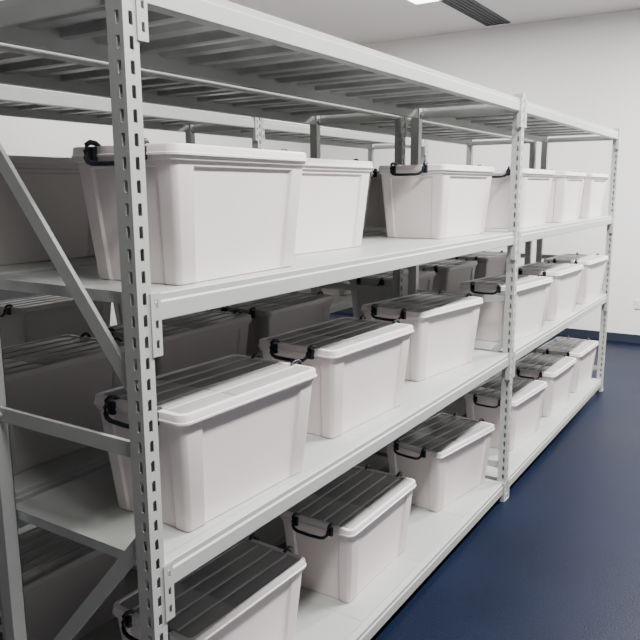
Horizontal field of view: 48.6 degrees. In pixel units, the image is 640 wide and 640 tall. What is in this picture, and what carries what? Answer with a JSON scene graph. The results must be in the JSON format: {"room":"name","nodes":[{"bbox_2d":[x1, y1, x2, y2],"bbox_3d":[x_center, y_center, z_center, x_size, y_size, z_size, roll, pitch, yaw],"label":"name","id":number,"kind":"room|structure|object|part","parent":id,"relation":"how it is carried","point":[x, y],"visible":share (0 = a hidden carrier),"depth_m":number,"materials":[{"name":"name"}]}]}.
{"room":"storage room","nodes":[
{"label":"storage room","id":0,"kind":"room"},
{"bbox_2d":[0,0,301,325],"bbox_3d":[-2.881,-1.009,5.233,0.105,3.469,9.639,6,12,32],"label":"wall","id":1,"kind":"structure","parent":0,"point":[19,136],"depth_m":6.15,"materials":[{"name":"paint"}]},
{"bbox_2d":[227,0,639,44],"bbox_3d":[0.381,-2.297,2.861,7.665,0.105,9.639,6,12,32],"label":"ceiling","id":2,"kind":"structure","parent":0,"point":[360,22],"depth_m":6.96,"materials":[{"name":"paint"}]},
{"bbox_2d":[407,0,441,4],"bbox_3d":[0.634,-2.784,5.880,0.273,0.036,1.302,6,12,32],"label":"recessed light","id":3,"kind":"object","parent":2,"relation":"in","point":[415,2],"visible":1,"depth_m":6.36,"materials":[{"name":"plastic"}]},
{"bbox_2d":[409,0,438,3],"bbox_3d":[0.634,-2.769,5.883,0.220,0.004,1.239,6,12,32],"label":"diffuser","id":4,"kind":"object","parent":3,"relation":"attached to","point":[412,1],"depth_m":6.36,"materials":[{"name":"white plastic"}]},
{"bbox_2d":[441,0,509,25],"bbox_3d":[0.943,-2.818,5.989,0.256,0.013,3.385,6,12,32],"label":"ceiling vent","id":5,"kind":"object","parent":2,"relation":"in","point":[472,9],"visible":1,"depth_m":6.86,"materials":[{"name":"grey metal"}]},
{"bbox_2d":[301,9,639,334],"bbox_3d":[3.020,-1.400,7.197,7.875,3.469,0.105,6,12,32],"label":"wall","id":6,"kind":"structure","parent":0,"point":[587,68],"depth_m":7.31,"materials":[{"name":"paint"}]},
{"bbox_2d":[336,307,639,343],"bbox_3d":[2.996,0.168,7.436,7.665,0.089,0.013,6,12,32],"label":"baseboard","id":7,"kind":"structure","parent":6,"relation":"attached to","point":[611,336],"depth_m":7.50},
{"bbox_2d":[634,300,639,308],"bbox_3d":[3.251,-0.157,7.209,0.094,0.094,0.012,6,12,32],"label":"wall outlet","id":8,"kind":"object","parent":6,"relation":"attached to","point":[637,302],"visible":1,"depth_m":7.22,"materials":[{"name":"plastic"}]},
{"bbox_2d":[329,312,639,639],"bbox_3d":[0.397,1.011,3.473,7.665,0.105,9.639,6,12,32],"label":"floor","id":9,"kind":"structure","parent":0,"point":[559,558],"depth_m":3.15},
{"bbox_2d":[0,85,427,533],"bbox_3d":[-0.602,-0.215,4.420,0.580,2.036,4.809,6,12,32],"label":"shelving rack","id":10,"kind":"object","parent":9,"relation":"on","point":[21,102],"visible":0.12,"depth_m":3.95,"materials":[{"name":"metal"}]},
{"bbox_2d":[0,295,110,347],"bbox_3d":[-1.284,0.036,3.384,0.326,0.318,0.612,6,12,30],"label":"storage bin","id":11,"kind":"object","parent":10,"relation":"on","point":[34,318],"visible":0.45,"depth_m":3.20,"materials":[{"name":"plastic"}]},
{"bbox_3d":[-1.425,-0.046,3.125,0.170,0.059,0.058,6,12,30],"label":"handle","id":12,"kind":"part","parent":11,"relation":"part of","materials":[{"name":"plastic"}]},
{"bbox_3d":[-1.285,-0.095,3.360,0.326,0.024,0.542,6,12,30],"label":"lid","id":13,"kind":"part","parent":11,"relation":"part of","materials":[{"name":"plastic"}]},
{"bbox_2d":[113,303,122,324],"bbox_3d":[-0.876,-0.081,4.010,0.326,0.318,0.612,7,13,35],"label":"storage bin","id":14,"kind":"object","parent":10,"relation":"on","point":[118,309],"visible":0.02,"depth_m":3.87,"materials":[{"name":"plastic"}]},
{"bbox_3d":[-0.805,-0.263,4.583,0.046,2.000,0.040,6,12,32],"label":"upright post","id":15,"kind":"part","parent":10,"relation":"part of","materials":[{"name":"metal"}]},
{"bbox_3d":[-0.364,-0.213,4.302,0.046,2.000,0.040,6,12,32],"label":"upright post","id":16,"kind":"part","parent":10,"relation":"part of","materials":[{"name":"metal"}]},
{"bbox_2d":[297,288,310,292],"bbox_3d":[-0.235,-0.265,4.991,0.326,0.318,0.612,7,13,34],"label":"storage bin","id":17,"kind":"object","parent":10,"relation":"on","point":[309,289],"visible":0.02,"depth_m":4.97,"materials":[{"name":"plastic"}]},
{"bbox_2d":[321,280,350,295],"bbox_3d":[0.190,-0.388,5.642,0.326,0.318,0.612,6,12,31],"label":"storage bin","id":18,"kind":"object","parent":10,"relation":"on","point":[324,290],"visible":0.02,"depth_m":5.45,"materials":[{"name":"plastic"}]},
{"bbox_3d":[0.462,-0.627,6.523,0.046,2.000,0.040,6,12,32],"label":"upright post","id":19,"kind":"part","parent":10,"relation":"part of","materials":[{"name":"metal"}]},
{"bbox_3d":[0.903,-0.578,6.242,0.046,2.000,0.040,6,12,32],"label":"upright post","id":20,"kind":"part","parent":10,"relation":"part of","materials":[{"name":"metal"}]},
{"bbox_2d":[0,42,536,639],"bbox_3d":[0.180,-0.128,3.925,0.580,2.036,4.809,6,12,32],"label":"shelving rack","id":21,"kind":"object","parent":9,"relation":"on","point":[20,66],"visible":0.19,"depth_m":2.84,"materials":[{"name":"metal"}]},
{"bbox_3d":[-0.883,0.249,1.815,0.046,2.000,0.040,6,12,32],"label":"upright post","id":22,"kind":"part","parent":21,"relation":"part of","materials":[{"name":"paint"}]},
{"bbox_2d":[0,155,94,264],"bbox_3d":[-0.938,-0.342,2.147,0.326,0.318,0.612,7,13,33],"label":"storage bin","id":23,"kind":"object","parent":21,"relation":"on","point":[54,184],"visible":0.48,"depth_m":2.09,"materials":[{"name":"plastic"}]},
{"bbox_3d":[-0.938,-0.474,2.123,0.326,0.024,0.542,7,13,33],"label":"lid","id":24,"kind":"part","parent":23,"relation":"part of","materials":[{"name":"plastic"}]},
{"bbox_2d":[2,332,124,474],"bbox_3d":[-0.891,0.248,2.228,0.326,0.318,0.612,6,12,30],"label":"storage bin","id":25,"kind":"object","parent":21,"relation":"on","point":[59,378],"visible":0.72,"depth_m":2.15,"materials":[{"name":"plastic"}]},
{"bbox_3d":[-0.891,0.117,2.204,0.326,0.024,0.542,6,12,30],"label":"lid","id":26,"kind":"part","parent":25,"relation":"part of","materials":[{"name":"plastic"}]},
{"bbox_3d":[-0.749,0.077,2.438,0.170,0.059,0.058,6,12,30],"label":"handle","id":27,"kind":"part","parent":25,"relation":"part of","materials":[{"name":"plastic"}]},
{"bbox_2d":[19,526,125,639],"bbox_3d":[-0.932,0.906,2.378,0.326,0.318,0.612,7,13,33],"label":"storage bin","id":28,"kind":"object","parent":21,"relation":"on","point":[59,573],"visible":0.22,"depth_m":2.31,"materials":[{"name":"plastic"}]},
{"bbox_3d":[-0.932,0.775,2.354,0.326,0.024,0.542,7,13,33],"label":"lid","id":29,"kind":"part","parent":28,"relation":"part of","materials":[{"name":"plastic"}]},
{"bbox_2d":[107,309,251,375],"bbox_3d":[-0.545,0.149,2.758,0.326,0.318,0.612,6,12,31],"label":"storage bin","id":30,"kind":"object","parent":21,"relation":"on","point":[193,339],"visible":0.39,"depth_m":2.66,"materials":[{"name":"plastic"}]},
{"bbox_3d":[-0.545,0.017,2.733,0.326,0.024,0.542,6,12,31],"label":"lid","id":31,"kind":"part","parent":30,"relation":"part of","materials":[{"name":"plastic"}]},
{"bbox_2d":[213,291,333,358],"bbox_3d":[-0.204,0.051,3.279,0.326,0.318,0.612,6,12,31],"label":"storage bin","id":32,"kind":"object","parent":21,"relation":"on","point":[274,315],"visible":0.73,"depth_m":3.11,"materials":[{"name":"plastic"}]},
{"bbox_3d":[-0.350,-0.033,3.023,0.170,0.059,0.058,6,12,31],"label":"handle","id":33,"kind":"part","parent":32,"relation":"part of","materials":[{"name":"plastic"}]},
{"bbox_3d":[-0.205,-0.081,3.254,0.326,0.024,0.542,6,12,31],"label":"lid","id":34,"kind":"part","parent":32,"relation":"part of","materials":[{"name":"plastic"}]},
{"bbox_3d":[-0.023,-0.175,4.089,0.046,2.000,0.040,6,12,32],"label":"upright post","id":35,"kind":"part","parent":21,"relation":"part of","materials":[{"name":"metal"}]},
{"bbox_2d":[363,170,373,228],"bbox_3d":[0.004,-0.613,3.589,0.326,0.318,0.612,7,13,33],"label":"storage bin","id":36,"kind":"object","parent":21,"relation":"on","point":[371,172],"visible":0.04,"depth_m":3.70,"materials":[{"name":"plastic"}]},
{"bbox_2d":[365,168,385,226],"bbox_3d":[0.378,-0.721,4.162,0.326,0.318,0.612,6,12,30],"label":"storage bin","id":37,"kind":"object","parent":21,"relation":"on","point":[375,216],"visible":0.09,"depth_m":3.93,"materials":[{"name":"plastic"}]},
{"bbox_3d":[0.235,-0.804,3.905,0.170,0.059,0.058,6,12,30],"label":"handle","id":38,"kind":"part","parent":37,"relation":"part of","materials":[{"name":"plastic"}]},
{"bbox_2d":[348,268,435,318],"bbox_3d":[0.436,-0.134,4.260,0.326,0.318,0.612,7,13,33],"label":"storage bin","id":39,"kind":"object","parent":21,"relation":"on","point":[359,298],"visible":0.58,"depth_m":4.09,"materials":[{"name":"plastic"}]},
{"bbox_3d":[0.281,-0.218,4.010,0.170,0.059,0.058,7,13,33],"label":"handle","id":40,"kind":"part","parent":39,"relation":"part of","materials":[{"name":"plastic"}]},
{"bbox_3d":[0.436,-0.265,4.236,0.326,0.024,0.542,7,13,33],"label":"lid","id":41,"kind":"part","parent":39,"relation":"part of","materials":[{"name":"plastic"}]},
{"bbox_3d":[0.418,-0.125,3.808,0.046,2.000,0.040,6,12,32],"label":"upright post","id":42,"kind":"part","parent":21,"relation":"part of","materials":[{"name":"metal"}]},
{"bbox_2d":[405,258,477,292],"bbox_3d":[0.833,-0.248,4.868,0.326,0.318,0.612,6,12,32],"label":"storage bin","id":43,"kind":"object","parent":21,"relation":"on","point":[450,273],"visible":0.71,"depth_m":4.69,"materials":[{"name":"plastic"}]},
{"bbox_3d":[0.833,-0.380,4.844,0.326,0.024,0.542,6,12,32],"label":"lid","id":44,"kind":"part","parent":43,"relation":"part of","materials":[{"name":"plastic"}]},
{"bbox_3d":[1.244,-0.540,6.029,0.046,2.000,0.040,6,12,32],"label":"upright post","id":45,"kind":"part","parent":21,"relation":"part of","materials":[{"name":"metal"}]},
{"bbox_2d":[449,250,506,278],"bbox_3d":[1.230,-0.362,5.476,0.326,0.318,0.612,7,13,33],"label":"storage bin","id":46,"kind":"object","parent":21,"relation":"on","point":[489,263],"visible":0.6,"depth_m":5.29,"materials":[{"name":"plastic"}]},
{"bbox_3d":[1.230,-0.494,5.452,0.326,0.024,0.542,7,13,33],"label":"lid","id":47,"kind":"part","parent":46,"relation":"part of","materials":[{"name":"plastic"}]},
{"bbox_3d":[1.685,-0.490,5.748,0.046,2.000,0.040,6,12,32],"label":"upright post","id":48,"kind":"part","parent":21,"relation":"part of","materials":[{"name":"metal"}]},
{"bbox_2d":[0,0,620,639],"bbox_3d":[0.698,-0.070,3.599,0.580,2.036,4.809,6,12,32],"label":"shelving rack","id":49,"kind":"object","parent":9,"relation":"on","point":[220,41],"visible":0.73,"depth_m":1.88,"materials":[{"name":"metal"}]},
{"bbox_3d":[-0.807,0.257,1.770,0.046,2.000,0.040,6,12,32],"label":"upright post","id":50,"kind":"part","parent":49,"relation":"part of","materials":[{"name":"metal"}]},
{"bbox_3d":[-0.366,0.307,1.489,0.046,2.000,0.040,6,12,32],"label":"upright post","id":51,"kind":"part","parent":49,"relation":"part of","materials":[{"name":"metal"}]},
{"bbox_2d":[71,138,307,284],"bbox_3d":[-0.301,-0.279,1.792,0.326,0.318,0.612,6,12,30],"label":"storage bin","id":52,"kind":"object","parent":49,"relation":"on","point":[214,212],"visible":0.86,"depth_m":1.63,"materials":[{"name":"plastic"}]},
{"bbox_3d":[-0.443,-0.362,1.534,0.170,0.059,0.058,6,12,30],"label":"handle","id":53,"kind":"part","parent":52,"relation":"part of","materials":[{"name":"plastic"}]},
{"bbox_3d":[-0.302,-0.411,1.768,0.326,0.024,0.542,6,12,30],"label":"lid","id":54,"kind":"part","parent":52,"relation":"part of","materials":[{"name":"plastic"}]},
{"bbox_2d":[94,352,316,531],"bbox_3d":[-0.286,0.303,1.915,0.326,0.318,0.612,7,13,34],"label":"storage bin","id":55,"kind":"object","parent":49,"relation":"on","point":[232,428],"visible":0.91,"depth_m":1.79,"materials":[{"name":"plastic"}]},
{"bbox_3d":[-0.444,0.218,1.668,0.170,0.059,0.058,7,13,34],"label":"handle","id":56,"kind":"part","parent":55,"relation":"part of","materials":[{"name":"plastic"}]},
{"bbox_3d":[-0.286,0.172,1.891,0.326,0.024,0.542,7,13,34],"label":"lid","id":57,"kind":"part","parent":55,"relation":"part of","materials":[{"name":"plastic"}]},
{"bbox_3d":[-0.129,0.134,2.116,0.170,0.059,0.058,7,13,34],"label":"handle","id":58,"kind":"part","parent":55,"relation":"part of","materials":[{"name":"plastic"}]},
{"bbox_2d":[112,533,305,639],"bbox_3d":[-0.321,0.937,2.195,0.326,0.318,0.612,7,13,34],"label":"storage bin","id":59,"kind":"object","parent":49,"relation":"on","point":[250,590],"visible":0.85,"depth_m":2.14,"materials":[{"name":"plastic"}]},
{"bbox_3d":[-0.480,0.852,1.947,0.170,0.059,0.058,7,13,34],"label":"handle","id":60,"kind":"part","parent":59,"relation":"part of","materials":[{"name":"plastic"}]},
{"bbox_3d":[-0.164,0.768,2.395,0.170,0.059,0.058,7,13,34],"label":"handle","id":61,"kind":"part","parent":59,"relation":"part of","materials":[{"name":"plastic"}]},
{"bbox_2d":[294,158,372,254],"bbox_3d":[-0.084,-0.404,2.461,0.326,0.318,0.612,7,13,34],"label":"storage bin","id":62,"kind":"object","parent":49,"relation":"on","point":[333,192],"visible":0.44,"depth_m":2.40,"materials":[{"name":"plastic"}]},
{"bbox_3d":[-0.085,-0.536,2.436,0.326,0.024,0.542,7,13,34],"label":"lid","id":63,"kind":"part","parent":62,"relation":"part of","materials":[{"name":"plastic"}]},
{"bbox_2d":[258,315,413,438],"bbox_3d":[0.070,0.185,2.543,0.326,0.318,0.612,7,13,35],"label":"storage bin","id":64,"kind":"object","parent":49,"relation":"on","point":[359,364],"visible":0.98,"depth_m":2.40,"materials":[{"name":"plastic"}]},
{"bbox_3d":[-0.092,0.100,2.298,0.170,0.059,0.058,7,13,35],"label":"handle","id":65,"kind":"part","parent":64,"relation":"part of","materials":[{"name":"plastic"}]},
{"bbox_3d":[0.070,0.054,2.519,0.326,0.024,0.542,7,13,35],"label":"lid","id":66,"kind":"part","parent":64,"relation":"part of","materials":[{"name":"plastic"}]},
{"bbox_3d":[0.232,0.017,2.741,0.170,0.059,0.058,7,13,35],"label":"handle","id":67,"kind":"part","parent":64,"relation":"part of","materials":[{"name":"plastic"}]},
{"bbox_2d":[279,464,415,602],"bbox_3d":[0.122,0.824,2.798,0.326,0.318,0.612,6,12,32],"label":"storage bin","id":68,"kind":"object","parent":49,"relation":"on","point":[347,531],"visible":0.95,"depth_m":2.65,"materials":[{"name":"plastic"}]},
{"bbox_3d":[-0.029,0.740,2.546,0.170,0.059,0.058,6,12,32],"label":"handle","id":69,"kind":"part","parent":68,"relation":"part of","materials":[{"name":"plastic"}]},
{"bbox_3d":[0.121,0.692,2.774,0.326,0.024,0.542,6,12,32],"label":"lid","id":70,"kind":"part","parent":68,"relation":"part of","materials":[{"name":"plastic"}]},
{"bbox_3d":[0.271,0.653,3.004,0.170,0.059,0.058,6,12,32],"label":"handle","id":71,"kind":"part","parent":68,"relation":"part of","materials":[{"name":"plastic"}]},
{"bbox_3d":[0.494,-0.117,3.762,0.046,2.000,0.040,6,12,32],"label":"upright post","id":72,"kind":"part","parent":49,"relation":"part of","materials":[{"name":"metal"}]},
{"bbox_2d":[361,290,482,381],"bbox_3d":[0.469,0.059,3.220,0.326,0.318,0.612,9,14,40],"label":"storage bin","id":73,"kind":"object","parent":49,"relation":"on","point":[442,339],"visible":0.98,"depth_m":3.09,"materials":[{"name":"plastic"}]},
{"bbox_3d":[0.287,-0.030,2.990,0.170,0.059,0.058,9,14,40],"label":"handle","id":74,"kind":"part","parent":73,"relation":"part of","materials":[{"name":"plastic"}]},
{"bbox_3d":[0.468,-0.073,3.196,0.326,0.024,0.542,9,14,40],"label":"lid","id":75,"kind":"part","parent":73,"relation":"part of","materials":[{"name":"plastic"}]},
{"bbox_2d":[378,161,494,238],"bbox_3d":[0.528,-0.540,3.179,0.326,0.318,0.612,7,13,35],"label":"storage bin","id":76,"kind":"object","parent":49,"relation":"on","point":[428,201],"visible":1,"depth_m":3.01,"materials":[{"name":"plastic"}]},
{"bbox_3d":[0.366,-0.625,2.934,0.170,0.059,0.058,7,13,35],"label":"handle","id":77,"kind":"part","parent":76,"relation":"part of","materials":[{"name":"plastic"}]},
{"bbox_3d":[0.528,-0.671,3.155,0.326,0.024,0.542,7,13,35],"label":"lid","id":78,"kind":"part","parent":76,"relation":"part of","materials":[{"name":"plastic"}]},
{"bbox_2d":[386,412,494,511],"bbox_3d":[0.595,0.690,3.511,0.326,0.318,0.612,9,14,40],"label":"storage bin","id":79,"kind":"object","parent":49,"relation":"on","point":[446,455],"visible":0.91,"depth_m":3.37,"materials":[{"name":"plastic"}]},
{"bbox_3d":[0.413,0.601,3.281,0.170,0.059,0.058,9,14,40],"label":"handle","id":80,"kind":"part","parent":79,"relation":"part of","materials":[{"name":"plastic"}]},
{"bbox_3d":[0.594,0.558,3.487,0.326,0.024,0.542,9,14,40],"label":"lid","id":81,"kind":"part","parent":79,"relation":"part of","materials":[{"name":"plastic"}]},
{"bbox_3d":[0.775,0.523,3.695,0.170,0.059,0.058,9,14,40],"label":"handle","id":82,"kind":"part","parent":79,"relation":"part of","materials":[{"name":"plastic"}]},
{"bbox_2d":[463,375,547,450],"bbox_3d":[1.117,0.546,4.273,0.326,0.318,0.612,7,13,36],"label":"storage bin","id":83,"kind":"object","parent":49,"relation":"on","point":[483,401],"visible":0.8,"depth_m":4.13,"materials":[{"name":"plastic"}]},
{"bbox_3d":[0.951,0.460,4.031,0.170,0.059,0.058,7,13,36],"label":"handle","id":84,"kind":"part","parent":83,"relation":"part of","materials":[{"name":"plastic"}]},
{"bbox_3d":[1.117,0.415,4.249,0.326,0.024,0.542,7,13,36],"label":"lid","id":85,"kind":"part","parent":83,"relation":"part of","materials":[{"name":"plastic"}]},
{"bbox_2d":[460,274,552,341],"bbox_3d":[1.039,-0.079,3.950,0.326,0.318,0.612,8,13,38],"label":"storage bin","id":86,"kind":"object","parent":49,"relation":"on","point":[532,295],"visible":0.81,"depth_m":3.81,"materials":[{"name":"plastic"}]},
{"bbox_3d":[0.865,-0.166,3.714,0.170,0.059,0.058,8,13,38],"label":"handle","id":87,"kind":"part","parent":86,"relation":"part of","materials":[{"name":"plastic"}]},
{"bbox_3d":[1.038,-0.211,3.926,0.326,0.024,0.542,8,13,38],"label":"lid","id":88,"kind":"part","parent":86,"relation":"part of","materials":[{"name":"plastic"}]},
{"bbox_3d":[0.935,-0.067,3.481,0.046,2.000,0.040,6,12,32],"label":"upright post","id":89,"kind":"part","parent":49,"relation":"part of","materials":[{"name":"metal"}]},
{"bbox_2d":[484,166,554,228],"bbox_3d":[1.046,-0.672,3.882,0.326,0.318,0.612,7,13,33],"label":"storage bin","id":90,"kind":"object","parent":49,"relation":"on","point":[536,183],"visible":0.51,"depth_m":3.71,"materials":[{"name":"plastic"}]},
{"bbox_3d":[0.892,-0.757,3.632,0.170,0.059,0.058,7,13,33],"label":"handle","id":91,"kind":"part","parent":90,"relation":"part of","materials":[{"name":"plastic"}]},
{"bbox_3d":[1.046,-0.804,3.858,0.326,0.024,0.542,7,13,33],"label":"lid","id":92,"kind":"part","parent":90,"relation":"part of","materials":[{"name":"plastic"}]},
{"bbox_3d":[1.761,-0.482,5.702,0.046,2.000,0.040,6,12,32],"label":"upright post","id":93,"kind":"part","parent":49,"relation":"part of","materials":[{"name":"metal"}]},
{"bbox_2d":[515,351,576,416],"bbox_3d":[1.523,0.433,4.876,0.326,0.318,0.612,7,13,34],"label":"storage bin","id":94,"kind":"object","parent":49,"relation":"on","point":[557,371],"visible":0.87,"depth_m":4.75,"materials":[{"name":"plastic"}]},
{"bbox_3d":[1.365,0.348,4.628,0.170,0.059,0.058,7,13,34],"label":"handle","id":95,"kind":"part","parent":94,"relation":"part of","materials":[{"name":"plastic"}]},
{"bbox_3d":[1.522,0.301,4.851,0.326,0.024,0.542,7,13,34],"label":"lid","id":96,"kind":"part","parent":94,"relation":"part of","materials":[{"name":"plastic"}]},
{"bbox_2d":[517,260,583,319],"bbox_3d":[1.462,-0.200,4.592,0.326,0.318,0.612,7,13,35],"label":"storage bin","id":97,"kind":"object","parent":49,"relation":"on","point":[563,292],"visible":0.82,"depth_m":4.46,"materials":[{"name":"plastic"}]},
{"bbox_3d":[1.300,-0.285,4.347,0.170,0.059,0.058,7,13,35],"label":"handle","id":98,"kind":"part","parent":97,"relation":"part of","materials":[{"name":"plastic"}]},
{"bbox_3d":[1.461,-0.332,4.568,0.326,0.024,0.542,7,13,35],"label":"lid","id":99,"kind":"part","parent":97,"relation":"part of","materials":[{"name":"plastic"}]},
{"bbox_2d":[546,169,586,222],"bbox_3d":[1.473,-0.795,4.538,0.326,0.318,0.612,6,12,32],"label":"storage bin","id":100,"kind":"object","parent":49,"relation":"on","point":[567,187],"visible":0.38,"depth_m":4.33,"materials":[{"name":"plastic"}]},
{"bbox_3d":[1.472,-0.927,4.513,0.326,0.024,0.542,6,12,32],"label":"lid","id":101,"kind":"part","parent":100,"relation":"part of","materials":[{"name":"plastic"}]},
{"bbox_2d":[537,336,598,392],"bbox_3d":[1.889,0.331,5.417,0.326,0.318,0.612,7,13,34],"label":"storage bin","id":102,"kind":"object","parent":49,"relation":"on","point":[584,351],"visible":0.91,"depth_m":5.31,"materials":[{"name":"plastic"}]},
{"bbox_3d":[1.731,0.246,5.170,0.170,0.059,0.058,7,13,34],"label":"handle","id":103,"kind":"part","parent":102,"relation":"part of","materials":[{"name":"plastic"}]},
{"bbox_3d":[1.888,0.200,5.393,0.326,0.024,0.542,7,13,34],"label":"lid","id":104,"kind":"part","parent":102,"relation":"part of","materials":[{"name":"plastic"}]},
{"bbox_2d":[543,252,608,303],"bbox_3d":[1.873,-0.314,5.199,0.326,0.318,0.612,7,13,35],"label":"storage bin","id":105,"kind":"object","parent":49,"relation":"on","point":[592,274],"visible":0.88,"depth_m":5.06,"materials":[{"name":"plastic"}]},
{"bbox_3d":[1.711,-0.399,4.954,0.170,0.059,0.058,7,13,35],"label":"handle","id":106,"kind":"part","parent":105,"relation":"part of","materials":[{"name":"plastic"}]},
{"bbox_3d":[1.872,-0.446,5.174,0.326,0.024,0.542,7,13,35],"label":"lid","id":107,"kind":"part","parent":105,"relation":"part of","materials":[{"name":"plastic"}]},
{"bbox_2d":[578,171,608,217],"bbox_3d":[1.864,-0.908,5.137,0.326,0.318,0.612,6,12,32],"label":"storage bin","id":108,"kind":"object","parent":49,"relation":"on","point":[594,187],"visible":0.3,"depth_m":4.95,"materials":[{"name":"plastic"}]},
{"bbox_3d":[1.864,-1.040,5.113,0.326,0.024,0.542,6,12,32],"label":"lid","id":109,"kind":"part","parent":108,"relation":"part of","materials":[{"name":"plastic"}]},
{"bbox_3d":[2.202,-0.432,5.421,0.046,2.000,0.040,6,12,32],"label":"upright post","id":110,"kind":"part","parent":49,"relation":"part of","materials":[{"name":"metal"}]}
]}

